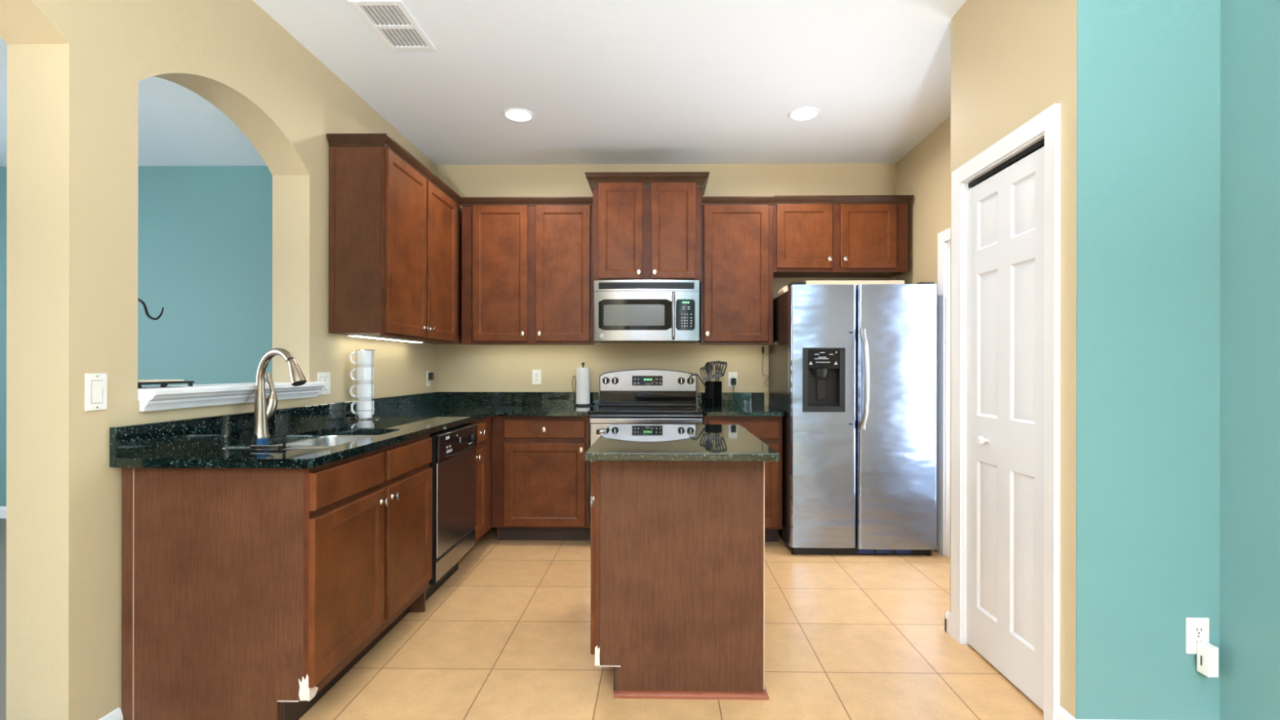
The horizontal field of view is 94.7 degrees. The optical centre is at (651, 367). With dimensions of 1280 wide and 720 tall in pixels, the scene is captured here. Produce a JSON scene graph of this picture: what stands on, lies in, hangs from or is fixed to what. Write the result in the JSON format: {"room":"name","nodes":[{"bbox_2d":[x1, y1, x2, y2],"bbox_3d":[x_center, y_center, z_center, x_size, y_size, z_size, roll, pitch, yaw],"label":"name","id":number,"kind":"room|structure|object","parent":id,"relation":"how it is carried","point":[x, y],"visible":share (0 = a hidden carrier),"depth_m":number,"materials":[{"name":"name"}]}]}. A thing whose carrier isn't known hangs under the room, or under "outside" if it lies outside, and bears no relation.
{"room":"kitchen","nodes":[
{"label":"kitchen","id":0,"kind":"room"},
{"bbox_2d":[0,0,435,719],"bbox_3d":[-1.876,-0.194,-0.412,0.190,2.800,10.120,0,0,1],"label":"wall","id":1,"kind":"structure","parent":0,"point":[75,68],"depth_m":1.86,"materials":[{"name":"beige paint"}]},
{"bbox_2d":[84,373,106,411],"bbox_3d":[-1.742,0.077,1.850,0.010,0.116,0.070,0,0,1],"label":"light switch","id":2,"kind":"object","parent":1,"relation":"attached to","point":[95,384],"visible":1,"depth_m":1.84,"materials":[{"name":"white plastic"}]},
{"bbox_2d":[98,707,123,719],"bbox_3d":[-1.741,1.160,1.851,0.016,0.092,0.160,0,0,1],"label":"baseboard","id":3,"kind":"structure","parent":1,"relation":"attached to","point":[117,714],"depth_m":1.91,"materials":[{"name":"white paint"}]},
{"bbox_2d":[137,382,325,411],"bbox_3d":[-1.816,0.112,2.513,0.273,0.076,1.018,0,0,1],"label":"trim","id":4,"kind":"structure","parent":1,"relation":"attached to","point":[171,397],"depth_m":2.30,"materials":[{"name":"white paint"}]},
{"bbox_2d":[137,379,194,388],"bbox_3d":[-1.838,0.060,2.170,0.120,0.027,0.245,0,0,1],"label":"serving tray","id":5,"kind":"object","parent":4,"relation":"on","point":[163,383],"visible":0.69,"depth_m":2.15,"materials":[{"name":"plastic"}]},
{"bbox_2d":[109,391,437,467],"bbox_3d":[-1.715,0.258,3.271,0.022,0.129,2.749,0,0,1],"label":"backsplash","id":6,"kind":"structure","parent":1,"relation":"attached to","point":[141,438],"depth_m":2.37,"materials":[{"name":"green stone"}]},
{"bbox_2d":[316,372,330,395],"bbox_3d":[-1.724,0.085,3.100,0.010,0.116,0.116,0,0,1],"label":"light switch","id":7,"kind":"object","parent":1,"relation":"attached to","point":[325,377],"visible":0.92,"depth_m":3.11,"materials":[{"name":"white plastic"}]},
{"bbox_2d":[326,133,462,344],"bbox_3d":[-1.539,-0.699,3.874,0.344,1.068,1.527,0,0,1],"label":"upper cabinet","id":8,"kind":"object","parent":1,"relation":"attached to","point":[395,226],"visible":1,"depth_m":3.19,"materials":[{"name":"wood"}]},
{"bbox_2d":[346,333,423,342],"bbox_3d":[-1.635,-0.175,3.675,0.060,0.011,0.900,0,0,1],"label":"light","id":9,"kind":"object","parent":8,"relation":"attached to","point":[348,335],"visible":1,"depth_m":3.55,"materials":[{"name":"white plastic"}]},
{"bbox_2d":[426,371,430,386],"bbox_3d":[-1.704,0.088,4.496,0.009,0.114,0.070,0,0,1],"label":"wall outlet","id":10,"kind":"object","parent":1,"relation":"attached to","point":[428,382],"visible":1,"depth_m":4.47,"materials":[{"name":"white plastic"}]},
{"bbox_2d":[428,372,433,380],"bbox_3d":[-1.684,0.069,4.496,0.030,0.058,0.036,0,0,1],"label":"plug adapter","id":11,"kind":"object","parent":10,"relation":"attached to","point":[430,374],"visible":1,"depth_m":4.48,"materials":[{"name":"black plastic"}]},
{"bbox_2d":[252,446,290,449],"bbox_3d":[-1.374,0.291,2.128,0.104,0.004,0.063,0,0,1],"label":"tray","id":12,"kind":"object","parent":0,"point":[253,447],"depth_m":2.10,"materials":[{"name":"silver metal"}]},
{"bbox_2d":[0,163,896,520],"bbox_3d":[-2.055,-0.194,4.711,8.150,2.800,0.120,0,0,1],"label":"wall","id":13,"kind":"structure","parent":0,"point":[205,233],"depth_m":4.67,"materials":[{"name":"teal paint"}]},
{"bbox_2d":[0,506,6,518],"bbox_3d":[-4.015,1.157,4.672,4.235,0.092,0.016,0,0,1],"label":"baseboard","id":14,"kind":"structure","parent":13,"relation":"attached to","point":[2,508],"depth_m":4.68,"materials":[{"name":"white paint"}]},
{"bbox_2d":[437,391,599,404],"bbox_3d":[-1.049,0.244,4.628,1.267,0.099,0.014,0,0,1],"label":"backsplash","id":15,"kind":"structure","parent":13,"relation":"attached to","point":[443,397],"depth_m":4.62,"materials":[{"name":"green stone"}]},
{"bbox_2d":[459,196,598,344],"bbox_3d":[-0.914,-0.699,4.441,0.987,1.069,0.382,0,0,1],"label":"upper cabinet","id":16,"kind":"object","parent":13,"relation":"attached to","point":[527,261],"visible":0.96,"depth_m":4.29,"materials":[{"name":"wood"}]},
{"bbox_2d":[532,369,541,384],"bbox_3d":[-0.905,0.077,4.629,0.070,0.114,0.009,0,0,1],"label":"wall outlet","id":17,"kind":"object","parent":13,"relation":"attached to","point":[536,374],"visible":1,"depth_m":4.63,"materials":[{"name":"white plastic"}]},
{"bbox_2d":[584,171,709,284],"bbox_3d":[-0.032,-0.995,4.389,0.880,0.764,0.460,0,0,1],"label":"upper cabinet","id":18,"kind":"object","parent":13,"relation":"attached to","point":[646,225],"visible":0.98,"depth_m":4.20,"materials":[{"name":"wood"}]},
{"bbox_2d":[594,280,699,342],"bbox_3d":[-0.035,-0.397,4.341,0.736,0.422,0.549,0,0,1],"label":"microwave","id":19,"kind":"object","parent":18,"relation":"attached to","point":[626,311],"visible":1,"depth_m":4.11,"materials":[{"name":"silver metal"}]},
{"bbox_2d":[697,392,764,404],"bbox_3d":[0.616,0.246,4.600,0.518,0.099,0.021,0,0,1],"label":"backsplash","id":20,"kind":"structure","parent":13,"relation":"attached to","point":[727,398],"depth_m":4.59,"materials":[{"name":"green stone"}]},
{"bbox_2d":[728,372,737,386],"bbox_3d":[0.632,0.094,4.606,0.070,0.114,0.009,0,0,1],"label":"wall outlet","id":21,"kind":"object","parent":13,"relation":"attached to","point":[731,375],"visible":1,"depth_m":4.61,"materials":[{"name":"white plastic"}]},
{"bbox_2d":[730,377,736,392],"bbox_3d":[0.634,0.148,4.587,0.038,0.127,0.041,0,0,1],"label":"plug adapter","id":22,"kind":"object","parent":21,"relation":"attached to","point":[733,380],"visible":1,"depth_m":4.57,"materials":[{"name":"black plastic"}]},
{"bbox_2d":[697,195,773,345],"bbox_3d":[0.619,-0.697,4.418,0.524,1.069,0.382,0,0,1],"label":"upper cabinet","id":23,"kind":"object","parent":13,"relation":"attached to","point":[736,285],"visible":0.95,"depth_m":4.26,"materials":[{"name":"wood"}]},
{"bbox_2d":[761,346,768,404],"bbox_3d":[0.887,0.068,4.587,0.065,0.454,0.026,0,0,1],"label":"cable","id":24,"kind":"object","parent":23,"relation":"hanging from","point":[762,348],"visible":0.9,"depth_m":4.59,"materials":[{"name":"black plastic"}]},
{"bbox_2d":[773,195,914,277],"bbox_3d":[1.381,-0.962,4.407,1.000,0.546,0.382,0,0,1],"label":"upper cabinet","id":25,"kind":"object","parent":13,"relation":"attached to","point":[815,236],"visible":1,"depth_m":4.25,"materials":[{"name":"wood"}]},
{"bbox_2d":[0,0,966,166],"bbox_3d":[-2.104,-1.654,-0.409,8.400,0.120,10.320,0,0,1],"label":"ceiling","id":26,"kind":"structure","parent":0,"point":[602,82],"depth_m":3.30,"materials":[{"name":"paint"}]},
{"bbox_2d":[137,297,164,319],"bbox_3d":[-3.063,-0.895,3.296,0.734,1.400,0.236,0,0,26],"label":"chandelier","id":27,"kind":"object","parent":26,"relation":"hanging from","point":[142,302],"visible":0.2,"depth_m":3.24,"materials":[{"name":"grey metal"}]},
{"bbox_2d":[346,0,435,50],"bbox_3d":[-1.202,-1.588,2.753,0.236,0.008,0.396,0,0,1],"label":"ceiling vent","id":28,"kind":"object","parent":26,"relation":"in","point":[391,21],"visible":1,"depth_m":2.73,"materials":[{"name":"white metal"}]},
{"bbox_2d":[502,108,534,122],"bbox_3d":[-0.841,-1.589,3.722,0.198,0.007,0.198,0,0,1],"label":"recessed light","id":29,"kind":"object","parent":26,"relation":"in","point":[520,115],"visible":1,"depth_m":3.72,"materials":[{"name":"white paint"}]},
{"bbox_2d":[506,110,531,120],"bbox_3d":[-0.841,-1.589,3.722,0.160,0.002,0.160,0,0,-4],"label":"diffuser","id":30,"kind":"object","parent":29,"relation":"attached to","point":[512,115],"depth_m":3.72,"materials":[{"name":"white plastic"}]},
{"bbox_2d":[788,106,820,120],"bbox_3d":[0.956,-1.586,3.699,0.198,0.007,0.198,0,0,1],"label":"recessed light","id":31,"kind":"object","parent":26,"relation":"in","point":[805,113],"visible":1,"depth_m":3.69,"materials":[{"name":"white paint"}]},
{"bbox_2d":[791,109,817,119],"bbox_3d":[0.956,-1.586,3.699,0.160,0.002,0.160,0,0,-4],"label":"diffuser","id":32,"kind":"object","parent":31,"relation":"attached to","point":[796,114],"depth_m":3.70,"materials":[{"name":"white plastic"}]},
{"bbox_2d":[0,518,1043,719],"bbox_3d":[-2.108,1.266,-0.409,8.400,0.120,10.320,0,0,1],"label":"floor","id":33,"kind":"structure","parent":0,"point":[506,636],"depth_m":2.49,"materials":[{"name":"tile"}]},
{"bbox_2d":[121,434,432,719],"bbox_3d":[-1.395,0.765,2.424,0.670,0.884,1.004,0,0,1],"label":"base cabinet","id":34,"kind":"object","parent":33,"relation":"on","point":[248,593],"visible":0.98,"depth_m":1.93,"materials":[{"name":"wood"}]},
{"bbox_2d":[115,404,598,468],"bbox_3d":[-1.070,0.308,3.260,1.268,0.030,2.751,0,0,1],"label":"countertop","id":35,"kind":"structure","parent":34,"relation":"on","point":[400,426],"depth_m":2.47,"materials":[{"name":"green stone"}]},
{"bbox_2d":[249,434,290,449],"bbox_3d":[-1.374,0.267,2.126,0.110,0.052,0.067,0,0,1],"label":"sponge caddy","id":36,"kind":"object","parent":35,"relation":"on","point":[255,446],"visible":1,"depth_m":2.10,"materials":[{"name":"black metal"}]},
{"bbox_2d":[256,437,269,444],"bbox_3d":[-1.405,0.273,2.129,0.023,0.032,0.044,0,0,1],"label":"sponge","id":37,"kind":"object","parent":36,"relation":"in","point":[265,441],"visible":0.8,"depth_m":2.12,"materials":[{"name":"blue"}]},
{"bbox_2d":[250,347,306,437],"bbox_3d":[-1.549,0.106,2.443,0.287,0.373,0.105,0,0,33],"label":"faucet","id":38,"kind":"object","parent":35,"relation":"on","point":[264,408],"visible":0.99,"depth_m":2.47,"materials":[{"name":"silver metal"}]},
{"bbox_2d":[253,435,377,449],"bbox_3d":[-1.372,0.413,2.451,0.417,0.180,0.742,0,0,1],"label":"sink","id":39,"kind":"object","parent":35,"relation":"in","point":[327,441],"visible":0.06,"depth_m":2.76,"materials":[{"name":"silver metal"}]},
{"bbox_2d":[350,349,379,419],"bbox_3d":[-1.625,0.097,3.345,0.152,0.390,0.152,0,0,1],"label":"stand","id":40,"kind":"object","parent":35,"relation":"on","point":[371,410],"visible":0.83,"depth_m":3.33,"materials":[{"name":"silver metal"}]},
{"bbox_2d":[351,400,373,417],"bbox_3d":[-1.638,0.237,3.351,0.117,0.094,0.089,0,0,28],"label":"mug","id":41,"kind":"object","parent":40,"relation":"on","point":[362,406],"visible":0.97,"depth_m":3.31,"materials":[{"name":"white ceramic"}]},
{"bbox_2d":[349,383,373,400],"bbox_3d":[-1.639,0.143,3.349,0.116,0.094,0.090,0,0,19],"label":"mug","id":42,"kind":"object","parent":41,"relation":"on","point":[363,391],"visible":0.94,"depth_m":3.31,"materials":[{"name":"white ceramic"}]},
{"bbox_2d":[350,367,373,384],"bbox_3d":[-1.638,0.049,3.350,0.117,0.094,0.089,0,0,22],"label":"mug","id":43,"kind":"object","parent":42,"relation":"on","point":[363,374],"visible":0.98,"depth_m":3.31,"materials":[{"name":"white ceramic"}]},
{"bbox_2d":[349,350,373,367],"bbox_3d":[-1.638,-0.046,3.348,0.116,0.094,0.090,0,0,18],"label":"mug","id":44,"kind":"object","parent":43,"relation":"on","point":[363,357],"visible":0.98,"depth_m":3.31,"materials":[{"name":"white ceramic"}]},
{"bbox_2d":[572,362,591,406],"bbox_3d":[-0.527,0.129,4.508,0.139,0.331,0.139,0,0,33],"label":"paper towel holder","id":45,"kind":"object","parent":35,"relation":"on","point":[582,363],"visible":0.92,"depth_m":4.50,"materials":[{"name":"grey metal"}]},
{"bbox_2d":[576,367,590,404],"bbox_3d":[-0.527,0.142,4.508,0.106,0.276,0.106,0,0,1],"label":"paper towel roll","id":46,"kind":"object","parent":45,"relation":"on","point":[583,374],"visible":1,"depth_m":4.46,"materials":[{"name":"white paper"}]},
{"bbox_2d":[425,423,477,601],"bbox_3d":[-1.344,0.772,3.241,0.617,0.870,0.614,0,0,1],"label":"dishwasher","id":47,"kind":"object","parent":33,"relation":"on","point":[453,464],"visible":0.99,"depth_m":3.15,"materials":[{"name":"black plastic"}]},
{"bbox_2d":[466,416,492,542],"bbox_3d":[-1.375,0.765,3.780,0.670,0.884,0.447,0,0,1],"label":"base cabinet","id":48,"kind":"object","parent":33,"relation":"on","point":[483,449],"visible":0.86,"depth_m":3.75,"materials":[{"name":"wood"}]},
{"bbox_2d":[492,415,590,540],"bbox_3d":[-0.750,0.766,4.287,0.663,0.884,0.680,0,0,1],"label":"base cabinet","id":49,"kind":"object","parent":33,"relation":"on","point":[541,473],"visible":0.95,"depth_m":3.98,"materials":[{"name":"wood"}]},
{"bbox_2d":[589,368,702,542],"bbox_3d":[-0.036,0.611,4.229,0.750,1.195,0.749,0,0,1],"label":"range","id":50,"kind":"object","parent":33,"relation":"on","point":[636,396],"visible":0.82,"depth_m":4.51,"materials":[{"name":"silver metal"}]},
{"bbox_2d":[589,404,702,418],"bbox_3d":[-0.035,0.314,4.218,0.750,0.051,0.615,0,0,1],"label":"cooktop","id":51,"kind":"object","parent":50,"relation":"in","point":[601,411],"depth_m":3.93,"materials":[{"name":"black glass"}]},
{"bbox_2d":[590,460,768,700],"bbox_3d":[0.090,0.767,2.583,0.686,0.885,0.871,0,0,1],"label":"base cabinet","id":52,"kind":"object","parent":33,"relation":"on","point":[677,548],"visible":0.87,"depth_m":2.16,"materials":[{"name":"wood"}]},
{"bbox_2d":[584,424,779,461],"bbox_3d":[0.110,0.309,2.538,0.670,0.028,1.022,0,0,1],"label":"countertop","id":53,"kind":"structure","parent":52,"relation":"on","point":[618,442],"depth_m":2.25,"materials":[{"name":"green stone"}]},
{"bbox_2d":[702,414,782,542],"bbox_3d":[0.618,0.768,4.266,0.530,0.884,0.680,0,0,1],"label":"base cabinet","id":54,"kind":"object","parent":33,"relation":"on","point":[768,429],"visible":0.14,"depth_m":3.96,"materials":[{"name":"wood"}]},
{"bbox_2d":[697,404,784,416],"bbox_3d":[0.617,0.311,4.255,0.532,0.030,0.711,0,0,1],"label":"countertop","id":55,"kind":"structure","parent":54,"relation":"on","point":[726,410],"depth_m":3.98,"materials":[{"name":"green stone"}]},
{"bbox_2d":[705,381,721,407],"bbox_3d":[0.457,0.201,4.394,0.092,0.190,0.092,0,0,-37],"label":"utensil crock","id":56,"kind":"object","parent":55,"relation":"on","point":[713,388],"visible":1,"depth_m":4.36,"materials":[{"name":"black ceramic"}]},
{"bbox_2d":[689,373,706,388],"bbox_3d":[0.380,0.155,4.394,0.200,0.216,0.016,0,0,-2],"label":"ladle","id":57,"kind":"object","parent":56,"relation":"in","point":[692,375],"visible":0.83,"depth_m":4.39,"materials":[{"name":"black plastic"}]},
{"bbox_2d":[700,365,711,381],"bbox_3d":[0.416,0.136,4.385,0.118,0.291,0.014,0,0,7],"label":"slotted spoon","id":58,"kind":"object","parent":56,"relation":"in","point":[708,377],"visible":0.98,"depth_m":4.38,"materials":[{"name":"black plastic"}]},
{"bbox_2d":[704,361,712,381],"bbox_3d":[0.427,0.120,4.429,0.058,0.320,0.033,0,0,23],"label":"serving spoon","id":59,"kind":"object","parent":56,"relation":"in","point":[708,363],"visible":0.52,"depth_m":4.43,"materials":[{"name":"black plastic"}]},
{"bbox_2d":[704,361,712,373],"bbox_3d":[0.425,0.005,4.434,0.060,0.090,0.019,0,0,1],"label":"bowl","id":60,"kind":"object","parent":59,"relation":"on","point":[708,363],"depth_m":4.43,"materials":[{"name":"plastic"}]},
{"bbox_2d":[709,360,721,381],"bbox_3d":[0.473,0.116,4.386,0.089,0.330,0.020,0,0,8],"label":"spatula","id":61,"kind":"object","parent":56,"relation":"in","point":[716,375],"visible":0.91,"depth_m":4.38,"materials":[{"name":"black plastic"}]},
{"bbox_2d":[715,360,727,381],"bbox_3d":[0.512,0.117,4.412,0.102,0.328,0.016,0,0,-12],"label":"spatula","id":62,"kind":"object","parent":56,"relation":"in","point":[721,362],"visible":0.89,"depth_m":4.41,"materials":[{"name":"black plastic"}]},
{"bbox_2d":[768,281,937,555],"bbox_3d":[1.359,0.332,4.116,0.939,1.758,0.869,0,0,1],"label":"refrigerator","id":63,"kind":"object","parent":33,"relation":"on","point":[852,369],"visible":1,"depth_m":3.76,"materials":[{"name":"silver metal"}]},
{"bbox_2d":[777,286,787,295],"bbox_3d":[0.925,-0.531,4.132,0.052,0.052,0.170,0,0,1],"label":"paper roll","id":64,"kind":"object","parent":63,"relation":"on","point":[784,289],"visible":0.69,"depth_m":4.06,"materials":[{"name":"paper"}]},
{"bbox_2d":[804,280,904,284],"bbox_3d":[1.365,-0.543,4.120,0.655,0.076,0.340,0,0,1],"label":"tray","id":65,"kind":"object","parent":63,"relation":"on","point":[807,282],"visible":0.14,"depth_m":3.95,"materials":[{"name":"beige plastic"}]},
{"bbox_2d":[895,115,951,284],"bbox_3d":[1.945,-0.188,3.637,0.120,2.800,1.908,0,0,1],"label":"wall","id":66,"kind":"structure","parent":0,"point":[924,173],"depth_m":4.06,"materials":[{"name":"beige paint"}]},
{"bbox_2d":[937,227,950,555],"bbox_3d":[1.919,0.169,3.312,0.120,2.086,1.092,0,0,1],"label":"door","id":67,"kind":"structure","parent":66,"relation":"in","point":[944,237],"depth_m":3.79,"materials":[{"name":"white paint"}]},
{"bbox_2d":[950,0,1076,718],"bbox_3d":[1.611,-0.189,2.281,0.508,2.800,0.815,0,0,1],"label":"wall","id":68,"kind":"structure","parent":0,"point":[1012,60],"depth_m":2.06,"materials":[{"name":"beige paint"}]},
{"bbox_2d":[944,612,948,631],"bbox_3d":[1.606,1.165,2.696,0.523,0.092,0.016,0,0,1],"label":"baseboard","id":69,"kind":"structure","parent":68,"relation":"attached to","point":[946,613],"depth_m":2.70,"materials":[{"name":"white paint"}]},
{"bbox_2d":[944,610,951,635],"bbox_3d":[1.352,1.165,2.678,0.016,0.092,0.060,0,0,1],"label":"baseboard","id":70,"kind":"structure","parent":68,"relation":"attached to","point":[948,623],"depth_m":2.68,"materials":[{"name":"white paint"}]},
{"bbox_2d":[951,103,1060,719],"bbox_3d":[1.390,0.169,2.297,0.113,2.084,0.693,0,0,1],"label":"door","id":71,"kind":"structure","parent":68,"relation":"in","point":[1006,199],"depth_m":2.26,"materials":[{"name":"white paint"}]},
{"bbox_2d":[1054,705,1076,719],"bbox_3d":[1.341,1.165,1.905,0.016,0.092,0.094,0,0,1],"label":"baseboard","id":72,"kind":"structure","parent":68,"relation":"attached to","point":[1061,713],"depth_m":1.93,"materials":[{"name":"white paint"}]},
{"bbox_2d":[1075,0,1220,719],"bbox_3d":[1.576,-0.189,1.916,0.448,2.800,0.090,0,0,1],"label":"wall","id":73,"kind":"structure","parent":0,"point":[1148,322],"depth_m":1.87,"materials":[{"name":"teal paint"}]},
{"bbox_2d":[1071,719,1108,719],"bbox_3d":[1.565,1.165,1.863,0.465,0.092,0.016,0,0,1],"label":"baseboard","id":74,"kind":"structure","parent":73,"relation":"attached to","point":[1071,719],"depth_m":1.87,"materials":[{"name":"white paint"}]},
{"bbox_2d":[1186,617,1208,653],"bbox_3d":[1.726,0.850,1.864,0.070,0.114,0.009,0,0,1],"label":"wall outlet","id":75,"kind":"object","parent":73,"relation":"attached to","point":[1197,628],"visible":0.9,"depth_m":1.86,"materials":[{"name":"white plastic"}]},
{"bbox_2d":[1192,624,1204,635],"bbox_3d":[1.726,0.830,1.861,0.034,0.034,0.003,0,0,1],"label":"socket","id":76,"kind":"object","parent":75,"relation":"attached to","point":[1197,629],"depth_m":1.86,"materials":[{"name":"grey plastic"}]},
{"bbox_2d":[1192,637,1204,647],"bbox_3d":[1.726,0.870,1.861,0.034,0.034,0.003,0,0,1],"label":"socket","id":77,"kind":"object","parent":75,"relation":"attached to","point":[1194,639],"depth_m":1.86,"materials":[{"name":"grey plastic"}]},
{"bbox_2d":[1196,641,1218,677],"bbox_3d":[1.732,0.911,1.839,0.033,0.093,0.040,0,0,1],"label":"plug adapter","id":78,"kind":"object","parent":75,"relation":"attached to","point":[1207,654],"visible":1,"depth_m":1.82,"materials":[{"name":"white plastic"}]},
{"bbox_2d":[1219,0,1279,719],"bbox_3d":[1.805,-0.188,-1.785,0.120,2.800,7.484,0,0,1],"label":"wall","id":79,"kind":"structure","parent":0,"point":[1250,393],"depth_m":1.78,"materials":[{"name":"teal paint"}]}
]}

